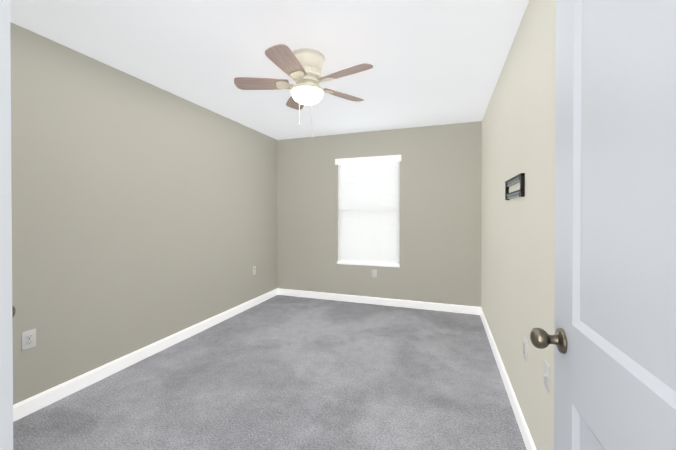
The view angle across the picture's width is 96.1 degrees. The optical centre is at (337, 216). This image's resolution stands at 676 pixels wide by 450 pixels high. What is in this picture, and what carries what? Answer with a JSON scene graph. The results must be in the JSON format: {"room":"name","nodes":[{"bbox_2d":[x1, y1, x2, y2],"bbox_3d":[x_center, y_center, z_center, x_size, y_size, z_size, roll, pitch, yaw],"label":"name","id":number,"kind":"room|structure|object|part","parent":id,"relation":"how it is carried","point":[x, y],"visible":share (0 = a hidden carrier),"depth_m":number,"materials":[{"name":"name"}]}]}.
{"room":"empty bedroom","nodes":[
{"label":"empty bedroom","id":0,"kind":"room"},
{"bbox_2d":[10,22,276,404],"bbox_3d":[-1.921,0.034,2.247,0.120,2.440,5.696,0,0,19],"label":"wall","id":1,"kind":"structure","parent":0,"point":[144,213],"depth_m":2.45,"materials":[{"name":"beige paint"}]},
{"bbox_2d":[22,328,35,350],"bbox_3d":[-1.966,0.784,1.933,0.008,0.115,0.070,0,0,19],"label":"electrical outlet","id":2,"kind":"object","parent":1,"relation":"attached to","point":[28,339],"visible":1,"depth_m":1.93,"materials":[{"name":"white plastic"}]},
{"bbox_2d":[13,288,277,421],"bbox_3d":[-1.587,1.201,3.002,0.014,0.096,3.826,0,0,19],"label":"baseboard","id":3,"kind":"structure","parent":1,"relation":"attached to","point":[26,407],"depth_m":2.45,"materials":[{"name":"white wood"}]},
{"bbox_2d":[10,0,528,139],"bbox_3d":[-0.482,-1.232,1.732,3.171,0.100,5.696,0,0,19],"label":"ceiling","id":4,"kind":"structure","parent":0,"point":[437,62],"depth_m":2.15,"materials":[{"name":"white paint"}]},
{"bbox_2d":[234,44,372,138],"bbox_3d":[-0.233,-0.877,2.239,1.036,0.618,1.011,0,0,19],"label":"ceiling fan","id":5,"kind":"object","parent":4,"relation":"hanging from","point":[302,68],"visible":1,"depth_m":2.18,"materials":[{"name":"beige"}]},
{"bbox_3d":[-0.566,-0.984,2.262,0.404,0.006,0.150,0,-12,-2],"label":"blade","id":6,"kind":"part","parent":5,"relation":"part of","materials":[{"name":"brown wood"}]},
{"label":"blade","id":7,"kind":"part","parent":5,"relation":"part of","materials":[{"name":"brown wood"}]},
{"bbox_3d":[-0.344,-0.986,2.590,0.150,0.006,0.404,13,-4,-20],"label":"blade","id":8,"kind":"part","parent":5,"relation":"part of","materials":[{"name":"brown wood"}]},
{"bbox_3d":[-0.230,-0.884,2.273,0.242,0.088,0.242,0,0,19],"label":"lamp shade","id":9,"kind":"part","parent":5,"relation":"part of","materials":[{"name":"white glass"}]},
{"bbox_3d":[0.036,-0.985,2.480,0.404,0.006,0.150,0,13,-38],"label":"blade","id":10,"kind":"part","parent":5,"relation":"part of","materials":[{"name":"brown wood"}]},
{"label":"blade","id":11,"kind":"part","parent":5,"relation":"part of","materials":[{"name":"brown wood"}]},
{"bbox_2d":[13,295,526,449],"bbox_3d":[-0.482,1.307,1.749,3.171,0.100,5.696,0,0,19],"label":"floor","id":12,"kind":"structure","parent":0,"point":[281,372],"depth_m":2.17,"materials":[{"name":"carpet"}]},
{"bbox_2d":[277,121,481,306],"bbox_3d":[0.444,0.020,4.370,2.931,2.440,0.120,0,0,19],"label":"wall","id":13,"kind":"structure","parent":0,"point":[440,211],"depth_m":4.14,"materials":[{"name":"beige paint"}]},
{"bbox_2d":[337,262,399,266],"bbox_3d":[0.425,0.690,4.350,0.913,0.024,0.069,0,0,19],"label":"window sill","id":14,"kind":"structure","parent":13,"relation":"attached to","point":[370,264],"depth_m":4.32,"materials":[{"name":"white wood"}]},
{"bbox_2d":[372,269,376,277],"bbox_3d":[0.510,0.811,4.280,0.070,0.115,0.017,0,0,19],"label":"outlet","id":15,"kind":"object","parent":13,"relation":"attached to","point":[374,273],"visible":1,"depth_m":4.28,"materials":[{"name":"white plastic"}]},
{"bbox_2d":[350,162,399,262],"bbox_3d":[0.446,-0.070,4.404,0.913,1.520,0.055,0,0,19],"label":"window","id":16,"kind":"structure","parent":13,"relation":"in","point":[399,224],"depth_m":4.23,"materials":[{"name":"white plastic"}]},
{"bbox_2d":[335,155,400,264],"bbox_3d":[0.421,-0.082,4.333,0.957,1.508,0.084,0,0,19],"label":"window blinds","id":17,"kind":"object","parent":16,"relation":"attached to","point":[368,209],"visible":0.9,"depth_m":4.33,"materials":[{"name":"white plastic"}]},
{"bbox_2d":[278,288,479,314],"bbox_3d":[0.421,1.193,4.315,2.931,0.096,0.014,0,0,19],"label":"baseboard","id":18,"kind":"structure","parent":13,"relation":"attached to","point":[401,303],"depth_m":4.23,"materials":[{"name":"white wood"}]},
{"bbox_2d":[481,0,555,449],"bbox_3d":[0.957,0.041,1.234,0.120,2.440,5.696,0,0,19],"label":"wall","id":19,"kind":"structure","parent":0,"point":[518,252],"depth_m":1.74,"materials":[{"name":"beige paint"}]},
{"bbox_2d":[480,307,535,449],"bbox_3d":[1.164,1.208,2.033,0.014,0.096,3.826,0,0,19],"label":"baseboard","id":20,"kind":"structure","parent":19,"relation":"attached to","point":[525,433],"depth_m":2.04,"materials":[{"name":"white wood"}]},
{"bbox_2d":[505,173,524,199],"bbox_3d":[1.145,-0.182,1.980,0.021,0.135,0.490,0,0,19],"label":"wall mount","id":21,"kind":"object","parent":19,"relation":"attached to","point":[518,178],"visible":1,"depth_m":1.88,"materials":[{"name":"black metal"}]},
{"bbox_3d":[1.148,-0.179,1.979,0.015,0.117,0.450,0,0,19],"label":"rail","id":22,"kind":"part","parent":21,"relation":"part of","materials":[{"name":"grey metal"}]},
{"bbox_2d":[523,336,526,360],"bbox_3d":[1.058,0.750,1.720,0.008,0.115,0.070,0,0,19],"label":"electrical outlet","id":23,"kind":"object","parent":19,"relation":"attached to","point":[524,347],"visible":1,"depth_m":1.71,"materials":[{"name":"white plastic"}]},
{"bbox_2d":[543,360,549,392],"bbox_3d":[0.925,0.712,1.355,0.017,0.115,0.070,0,0,19],"label":"electrical outlet","id":24,"kind":"object","parent":19,"relation":"attached to","point":[546,375],"visible":1,"depth_m":1.35,"materials":[{"name":"white plastic"}]},
{"bbox_2d":[530,0,675,449],"bbox_3d":[0.515,0.245,0.588,0.112,2.020,0.660,0,0,18],"label":"door","id":25,"kind":"structure","parent":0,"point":[615,243],"depth_m":0.60,"materials":[{"name":"white wood"}]},
{"bbox_3d":[0.582,0.343,0.849,0.077,0.067,0.067,0,0,18],"label":"right door knob","id":26,"kind":"part","parent":25,"relation":"part of","materials":[{"name":"metal"}]},
{"bbox_3d":[-0.202,0.241,0.416,1.370,2.050,0.128,0,0,19],"label":"door frame","id":27,"kind":"structure","parent":0,"visible":0},
{"bbox_2d":[0,0,15,449],"bbox_3d":[-1.050,0.243,0.957,0.660,2.020,0.112,0,0,36],"label":"door frame","id":28,"kind":"structure","parent":27,"relation":"attached to","point":[6,385],"depth_m":0.73,"materials":[{"name":"white wood"}]},
{"bbox_3d":[-1.256,0.361,1.130,0.067,0.067,0.077,0,0,36],"label":"left door knob","id":29,"kind":"part","parent":28,"relation":"part of","materials":[{"name":"metal"}]}
]}

